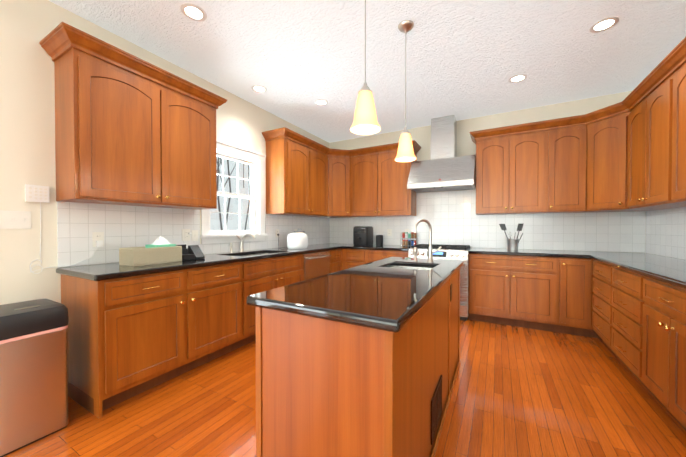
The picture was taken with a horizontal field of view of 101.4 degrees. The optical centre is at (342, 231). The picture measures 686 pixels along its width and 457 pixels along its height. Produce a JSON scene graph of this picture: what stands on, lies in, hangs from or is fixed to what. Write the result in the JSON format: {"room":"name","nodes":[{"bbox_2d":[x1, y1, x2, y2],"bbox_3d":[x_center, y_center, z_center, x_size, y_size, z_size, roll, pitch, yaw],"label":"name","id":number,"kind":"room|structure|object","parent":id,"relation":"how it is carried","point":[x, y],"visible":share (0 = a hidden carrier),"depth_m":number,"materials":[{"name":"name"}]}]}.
{"room":"kitchen","nodes":[
{"label":"kitchen","id":0,"kind":"room"},
{"bbox_2d":[0,0,328,304],"bbox_3d":[-2.218,-0.227,1.930,0.150,2.820,7.850,0,1,29],"label":"wall","id":1,"kind":"structure","parent":0,"point":[27,116],"depth_m":1.94,"materials":[{"name":"beige paint"}]},
{"bbox_2d":[0,210,30,228],"bbox_3d":[-2.164,-0.076,1.855,0.016,0.116,0.133,0,1,29],"label":"switch plate","id":2,"kind":"object","parent":1,"relation":"attached to","point":[15,219],"visible":1,"depth_m":1.85,"materials":[{"name":"white plastic"}]},
{"bbox_2d":[25,184,49,202],"bbox_3d":[-2.112,-0.259,1.940,0.022,0.115,0.114,0,1,29],"label":"alarm keypad","id":3,"kind":"object","parent":1,"relation":"attached to","point":[36,193],"visible":1,"depth_m":1.93,"materials":[{"name":"white plastic"}]},
{"bbox_2d":[30,202,102,273],"bbox_3d":[-2.026,0.045,2.075,0.041,0.497,0.396,0,1,29],"label":"cable","id":4,"kind":"object","parent":3,"relation":"hanging from","point":[99,243],"visible":0.98,"depth_m":1.96,"materials":[{"name":"white plastic"}]},
{"bbox_2d":[39,22,226,209],"bbox_3d":[-1.639,-0.772,2.398,0.403,1.100,1.228,0,1,29],"label":"upper cabinet","id":5,"kind":"object","parent":1,"relation":"attached to","point":[131,130],"visible":1,"depth_m":2.12,"materials":[{"name":"brown wood"}]},
{"bbox_2d":[57,201,329,267],"bbox_3d":[-1.164,0.005,3.678,0.008,0.482,3.755,0,1,29],"label":"backsplash","id":6,"kind":"structure","parent":1,"relation":"attached to","point":[119,226],"depth_m":2.47,"materials":[{"name":"tile"}]},
{"bbox_2d":[92,232,103,246],"bbox_3d":[-1.950,0.065,2.236,0.008,0.115,0.072,0,1,29],"label":"electrical outlet","id":7,"kind":"object","parent":6,"relation":"attached to","point":[97,236],"visible":0.62,"depth_m":2.23,"materials":[{"name":"white plastic"}]},
{"bbox_2d":[182,229,189,240],"bbox_3d":[-1.602,0.038,2.867,0.008,0.120,0.085,0,1,29],"label":"left multi-outlet","id":8,"kind":"object","parent":6,"relation":"attached to","point":[185,236],"visible":1,"depth_m":2.86,"materials":[{"name":"white plastic"}]},
{"bbox_2d":[192,230,197,240],"bbox_3d":[-1.553,0.047,2.948,0.016,0.115,0.070,0,1,29],"label":"light switch","id":9,"kind":"object","parent":6,"relation":"attached to","point":[194,235],"visible":1,"depth_m":2.94,"materials":[{"name":"white plastic"}]},
{"bbox_2d":[200,140,267,243],"bbox_3d":[-1.349,-0.449,3.452,0.199,1.160,0.964,0,1,29],"label":"window","id":10,"kind":"structure","parent":1,"relation":"in","point":[255,161],"depth_m":3.55,"materials":[{"name":"white"}]},
{"bbox_2d":[266,131,329,217],"bbox_3d":[-0.654,-0.763,4.242,0.349,1.040,1.060,0,1,29],"label":"upper cabinet","id":11,"kind":"object","parent":1,"relation":"attached to","point":[305,176],"depth_m":3.91,"materials":[{"name":"brown wood"}]},
{"bbox_2d":[330,151,349,217],"bbox_3d":[-0.137,-0.771,4.911,0.609,1.040,0.609,0,1,29],"label":"upper cabinet","id":12,"kind":"object","parent":1,"relation":"attached to","point":[339,160],"depth_m":4.68,"materials":[{"name":"brown wood"}]},
{"bbox_2d":[4,315,685,456],"bbox_3d":[-0.265,1.246,0.870,4.610,0.100,8.150,0,1,29],"label":"floor","id":13,"kind":"structure","parent":0,"point":[522,392],"depth_m":1.84,"materials":[{"name":"brown wood"}]},
{"bbox_2d":[0,299,68,456],"bbox_3d":[-1.893,0.812,1.660,0.385,0.750,0.312,0,1,29],"label":"trash can","id":14,"kind":"object","parent":13,"relation":"on","point":[33,375],"visible":1,"depth_m":1.57,"materials":[{"name":"silver metal"}]},
{"bbox_2d":[61,254,303,417],"bbox_3d":[-1.266,0.736,2.832,0.655,0.875,2.130,0,1,29],"label":"base cabinet","id":15,"kind":"object","parent":13,"relation":"on","point":[129,337],"visible":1,"depth_m":2.05,"materials":[{"name":"brown wood"}]},
{"bbox_2d":[56,243,353,280],"bbox_3d":[-0.879,0.369,3.523,0.660,0.240,3.777,0,1,29],"label":"countertop","id":16,"kind":"structure","parent":15,"relation":"on","point":[100,272],"depth_m":2.27,"materials":[{"name":"black stone"}]},
{"bbox_2d":[119,246,181,266],"bbox_3d":[-1.573,0.195,2.309,0.223,0.134,0.373,0,1,29],"label":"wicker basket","id":17,"kind":"object","parent":16,"relation":"on","point":[135,256],"visible":0.9,"depth_m":2.20,"materials":[{"name":"beige wicker"}]},
{"bbox_2d":[145,236,175,247],"bbox_3d":[-1.538,0.144,2.370,0.140,0.208,0.170,0,1,29],"label":"tissue box","id":18,"kind":"object","parent":17,"relation":"in","point":[160,241],"visible":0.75,"depth_m":2.34,"materials":[{"name":"green"}]},
{"bbox_2d":[176,244,204,260],"bbox_3d":[-1.422,0.191,2.601,0.160,0.135,0.215,0,1,29],"label":"telephone","id":19,"kind":"object","parent":16,"relation":"on","point":[192,252],"visible":0.75,"depth_m":2.61,"materials":[{"name":"black plastic"}]},
{"bbox_2d":[229,243,232,252],"bbox_3d":[-1.305,0.192,3.281,0.044,0.118,0.044,0,1,29],"label":"sprayer","id":20,"kind":"object","parent":16,"relation":"on","point":[231,247],"visible":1,"depth_m":3.27,"materials":[{"name":"silver metal"}]},
{"bbox_2d":[236,233,255,251],"bbox_3d":[-1.157,0.136,3.350,0.256,0.228,0.105,0,1,29],"label":"faucet","id":21,"kind":"object","parent":16,"relation":"on","point":[242,243],"visible":0.98,"depth_m":3.39,"materials":[{"name":"silver metal"}]},
{"bbox_2d":[287,232,307,248],"bbox_3d":[-0.648,0.130,3.986,0.260,0.226,0.313,0,1,29],"label":"toaster","id":22,"kind":"object","parent":16,"relation":"on","point":[297,240],"visible":1,"depth_m":3.88,"materials":[{"name":"white plastic"}]},
{"bbox_2d":[303,251,331,279],"bbox_3d":[-0.587,0.723,4.034,0.646,0.872,0.622,0,1,29],"label":"dishwasher","id":23,"kind":"object","parent":13,"relation":"on","point":[316,264],"visible":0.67,"depth_m":3.86,"materials":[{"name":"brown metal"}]},
{"bbox_2d":[328,249,342,272],"bbox_3d":[-0.209,0.713,4.750,0.655,0.875,0.989,0,1,29],"label":"base cabinet","id":24,"kind":"object","parent":13,"relation":"on","point":[336,264],"visible":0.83,"depth_m":4.33,"materials":[{"name":"brown wood"}]},
{"bbox_2d":[255,294,434,456],"bbox_3d":[0.021,0.753,1.303,0.627,0.876,0.557,0,1,29],"label":"base cabinet","id":25,"kind":"object","parent":13,"relation":"on","point":[326,388],"depth_m":1.07,"materials":[{"name":"brown wood"}]},
{"bbox_2d":[247,257,463,332],"bbox_3d":[0.334,0.378,1.855,0.672,0.220,1.890,0,1,29],"label":"countertop","id":26,"kind":"structure","parent":25,"relation":"on","point":[393,294],"depth_m":1.24,"materials":[{"name":"black stone"}]},
{"bbox_2d":[410,247,417,260],"bbox_3d":[0.621,0.200,2.450,0.054,0.122,0.068,0,1,29],"label":"dispenser","id":27,"kind":"object","parent":26,"relation":"on","point":[415,250],"visible":1,"depth_m":2.45,"materials":[{"name":"silver metal"}]},
{"bbox_2d":[414,219,441,261],"bbox_3d":[0.706,0.079,2.334,0.195,0.366,0.181,0,1,29],"label":"faucet","id":28,"kind":"object","parent":26,"relation":"on","point":[430,255],"visible":1,"depth_m":2.37,"materials":[{"name":"silver metal"}]},
{"bbox_2d":[342,249,408,269],"bbox_3d":[0.594,0.716,4.498,1.104,0.875,0.655,0,1,29],"label":"base cabinet","id":29,"kind":"object","parent":13,"relation":"on","point":[351,258],"visible":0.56,"depth_m":4.32,"materials":[{"name":"brown wood"}]},
{"bbox_2d":[344,245,410,250],"bbox_3d":[0.621,0.258,4.480,1.045,0.040,0.651,0,1,29],"label":"countertop","id":30,"kind":"structure","parent":29,"relation":"on","point":[370,247],"depth_m":4.28,"materials":[{"name":"black stone"}]},
{"bbox_2d":[353,226,372,245],"bbox_3d":[0.331,0.075,4.745,0.270,0.318,0.365,0,1,29],"label":"air fryer","id":31,"kind":"object","parent":30,"relation":"on","point":[362,235],"visible":1,"depth_m":4.64,"materials":[{"name":"black plastic"}]},
{"bbox_2d":[376,235,382,245],"bbox_3d":[0.606,0.147,4.665,0.120,0.176,0.120,0,1,29],"label":"speaker","id":32,"kind":"object","parent":30,"relation":"on","point":[379,240],"visible":1,"depth_m":4.61},
{"bbox_2d":[401,232,416,245],"bbox_3d":[1.072,0.127,4.527,0.255,0.218,0.094,0,1,29],"label":"spice rack","id":33,"kind":"object","parent":30,"relation":"on","point":[409,235],"visible":0.92,"depth_m":4.51,"materials":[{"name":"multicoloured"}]},
{"bbox_2d":[431,282,446,456],"bbox_3d":[0.285,0.748,1.789,0.620,0.876,0.550,0,1,29],"label":"base cabinet","id":34,"kind":"object","parent":13,"relation":"on","point":[439,405],"depth_m":1.67,"materials":[{"name":"brown wood"}]},
{"bbox_2d":[408,244,471,320],"bbox_3d":[1.397,0.683,4.013,0.760,0.952,0.706,0,1,29],"label":"gas range","id":35,"kind":"object","parent":13,"relation":"on","point":[452,252],"visible":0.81,"depth_m":3.64,"materials":[{"name":"silver metal"}]},
{"bbox_2d":[447,268,460,409],"bbox_3d":[0.595,0.741,2.346,0.627,0.876,0.724,0,1,29],"label":"base cabinet","id":36,"kind":"object","parent":13,"relation":"on","point":[453,284],"depth_m":2.17,"materials":[{"name":"brown wood"}]},
{"bbox_2d":[468,254,559,332],"bbox_3d":[2.164,0.726,3.653,0.926,0.876,0.619,0,1,29],"label":"base cabinet","id":37,"kind":"object","parent":13,"relation":"on","point":[553,294],"depth_m":3.36,"materials":[{"name":"brown wood"}]},
{"bbox_2d":[468,248,585,257],"bbox_3d":[2.264,0.268,3.577,1.170,0.040,0.647,0,1,29],"label":"countertop","id":38,"kind":"structure","parent":37,"relation":"on","point":[490,251],"depth_m":3.38,"materials":[{"name":"black stone"}]},
{"bbox_2d":[499,224,522,249],"bbox_3d":[2.256,0.071,3.767,0.285,0.348,0.142,0,1,29],"label":"utensil crock","id":39,"kind":"object","parent":38,"relation":"on","point":[512,244],"visible":1,"depth_m":3.72,"materials":[{"name":"silver metal"}]},
{"bbox_2d":[560,257,591,336],"bbox_3d":[2.696,0.729,3.360,0.288,0.876,0.619,0,1,29],"label":"base cabinet","id":40,"kind":"object","parent":13,"relation":"on","point":[575,273],"depth_m":3.09,"materials":[{"name":"brown wood"}]},
{"bbox_2d":[592,259,607,346],"bbox_3d":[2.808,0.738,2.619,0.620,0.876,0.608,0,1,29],"label":"base cabinet","id":41,"kind":"object","parent":13,"relation":"on","point":[600,269],"depth_m":2.77,"materials":[{"name":"brown wood"}]},
{"bbox_2d":[608,264,635,376],"bbox_3d":[2.516,0.744,2.090,0.620,0.876,0.600,0,1,29],"label":"base cabinet","id":42,"kind":"object","parent":13,"relation":"on","point":[621,282],"depth_m":2.28,"materials":[{"name":"brown wood"}]},
{"bbox_2d":[636,274,685,430],"bbox_3d":[2.193,0.751,1.503,0.620,0.876,0.740,0,1,29],"label":"base cabinet","id":43,"kind":"object","parent":13,"relation":"on","point":[639,324],"depth_m":1.73,"materials":[{"name":"brown wood"}]},
{"bbox_2d":[579,251,685,289],"bbox_3d":[2.475,0.286,2.056,0.665,0.040,3.107,0,1,29],"label":"countertop","id":44,"kind":"structure","parent":43,"relation":"on","point":[669,270],"depth_m":2.26,"materials":[{"name":"black stone"}]},
{"bbox_2d":[49,0,685,142],"bbox_3d":[-0.265,-1.674,0.837,4.610,0.100,8.150,0,1,29],"label":"ceiling","id":45,"kind":"structure","parent":0,"point":[466,59],"depth_m":2.54,"materials":[{"name":"white paint"}]},
{"bbox_2d":[180,3,206,21],"bbox_3d":[-1.116,-1.635,2.100,0.176,0.006,0.176,0,1,29],"label":"recessed light","id":46,"kind":"object","parent":45,"relation":"in","point":[191,11],"visible":1,"depth_m":2.10,"materials":[{"name":"white"}]},
{"bbox_2d":[251,85,266,92],"bbox_3d":[-0.971,-1.649,3.253,0.176,0.006,0.176,0,1,29],"label":"recessed light","id":47,"kind":"object","parent":45,"relation":"in","point":[259,88],"visible":1,"depth_m":3.25,"materials":[{"name":"white"}]},
{"bbox_2d":[315,99,327,105],"bbox_3d":[-0.277,-1.653,3.601,0.176,0.006,0.176,0,1,29],"label":"recessed light","id":48,"kind":"object","parent":45,"relation":"in","point":[321,102],"visible":1,"depth_m":3.60,"materials":[{"name":"white"}]},
{"bbox_2d":[350,0,380,134],"bbox_3d":[0.124,-1.099,1.560,0.171,1.066,0.171,0,1,29],"label":"pendant light","id":49,"kind":"object","parent":45,"relation":"hanging from","point":[365,121],"visible":1,"depth_m":1.53,"materials":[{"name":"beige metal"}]},
{"bbox_2d":[395,20,415,161],"bbox_3d":[0.501,-1.107,2.243,0.171,1.066,0.171,0,1,29],"label":"pendant light","id":50,"kind":"object","parent":45,"relation":"hanging from","point":[405,152],"visible":0.98,"depth_m":2.21,"materials":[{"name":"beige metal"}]},
{"bbox_2d":[508,74,526,82],"bbox_3d":[1.884,-1.646,3.027,0.176,0.006,0.176,0,1,29],"label":"recessed light","id":51,"kind":"object","parent":45,"relation":"in","point":[517,78],"visible":1,"depth_m":3.03,"materials":[{"name":"white"}]},
{"bbox_2d":[589,16,618,32],"bbox_3d":[2.071,-1.637,2.227,0.176,0.006,0.176,0,1,29],"label":"recessed light","id":52,"kind":"object","parent":45,"relation":"in","point":[604,24],"visible":1,"depth_m":2.22,"materials":[{"name":"white"}]},
{"bbox_2d":[329,91,645,252],"bbox_3d":[1.666,-0.255,4.357,4.610,2.820,0.150,0,1,29],"label":"wall","id":53,"kind":"structure","parent":0,"point":[421,137],"depth_m":4.05,"materials":[{"name":"beige paint"}]},
{"bbox_2d":[350,147,417,216],"bbox_3d":[0.647,-0.768,4.626,1.039,1.040,0.350,0,1,29],"label":"upper cabinet","id":54,"kind":"object","parent":53,"relation":"attached to","point":[378,182],"depth_m":4.46,"materials":[{"name":"brown wood"}]},
{"bbox_2d":[407,115,475,192],"bbox_3d":[1.437,-1.128,4.066,0.870,1.064,0.561,0,1,29],"label":"range hood","id":55,"kind":"object","parent":53,"relation":"attached to","point":[444,168],"visible":0.98,"depth_m":4.00,"materials":[{"name":"silver metal"}]},
{"bbox_2d":[330,190,645,252],"bbox_3d":[1.627,-0.185,4.287,4.290,0.848,0.008,0,1,29],"label":"backsplash","id":56,"kind":"structure","parent":53,"relation":"attached to","point":[452,217],"depth_m":3.99,"materials":[{"name":"tile"}]},
{"bbox_2d":[387,229,391,235],"bbox_3d":[0.787,0.021,4.743,0.072,0.115,0.008,0,1,29],"label":"electrical outlet","id":57,"kind":"object","parent":56,"relation":"attached to","point":[389,232],"visible":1,"depth_m":4.74,"materials":[{"name":"white plastic"}]},
{"bbox_2d":[474,125,549,214],"bbox_3d":[2.221,-0.758,3.759,0.779,1.040,0.350,0,1,29],"label":"upper cabinet","id":58,"kind":"object","parent":53,"relation":"attached to","point":[513,166],"depth_m":3.59,"materials":[{"name":"brown wood"}]},
{"bbox_2d":[546,121,585,212],"bbox_3d":[2.730,-0.754,3.478,0.384,1.040,0.350,0,1,29],"label":"upper cabinet","id":59,"kind":"object","parent":53,"relation":"attached to","point":[566,183],"depth_m":3.33,"materials":[{"name":"brown wood"}]},
{"bbox_3d":[1.688,-0.202,-0.223,0.150,2.820,7.850,0,1,29],"label":"wall","id":60,"kind":"structure","parent":0,"visible":0},
{"bbox_2d":[586,105,661,211],"bbox_3d":[3.102,-0.750,3.125,0.609,1.040,0.609,0,1,29],"label":"upper cabinet","id":61,"kind":"object","parent":60,"relation":"attached to","point":[605,128],"depth_m":3.05,"materials":[{"name":"brown wood"}]},
{"bbox_2d":[626,69,685,208],"bbox_3d":[2.870,-0.742,2.434,0.349,1.040,0.827,0,1,29],"label":"upper cabinet","id":62,"kind":"object","parent":60,"relation":"attached to","point":[627,153],"depth_m":2.49,"materials":[{"name":"brown wood"}]},
{"bbox_2d":[645,207,685,259],"bbox_3d":[2.762,0.026,1.895,0.008,0.482,3.090,0,1,29],"label":"backsplash","id":63,"kind":"structure","parent":60,"relation":"attached to","point":[665,232],"depth_m":2.83,"materials":[{"name":"tile"}]},
{"bbox_2d":[666,49,685,204],"bbox_3d":[2.470,-0.734,1.710,0.349,1.040,0.827,0,1,29],"label":"upper cabinet","id":64,"kind":"object","parent":60,"relation":"attached to","point":[676,71],"depth_m":2.09,"materials":[{"name":"brown wood"}]},
{"label":"outside","id":65,"kind":"structure","parent":0,"visible":0},
{"bbox_3d":[-26.583,2.522,20.270,59.500,0.100,90.000,0,1,29],"label":"ground","id":66,"kind":"structure","parent":65,"visible":0},
{"bbox_2d":[216,157,249,229],"bbox_3d":[-7.327,-7.583,19.137,12.040,20.157,9.868,0,1,29],"label":"tree","id":67,"kind":"object","parent":66,"relation":"on","point":[218,171],"depth_m":17.04,"materials":[{"name":"grey plant"}]}
]}

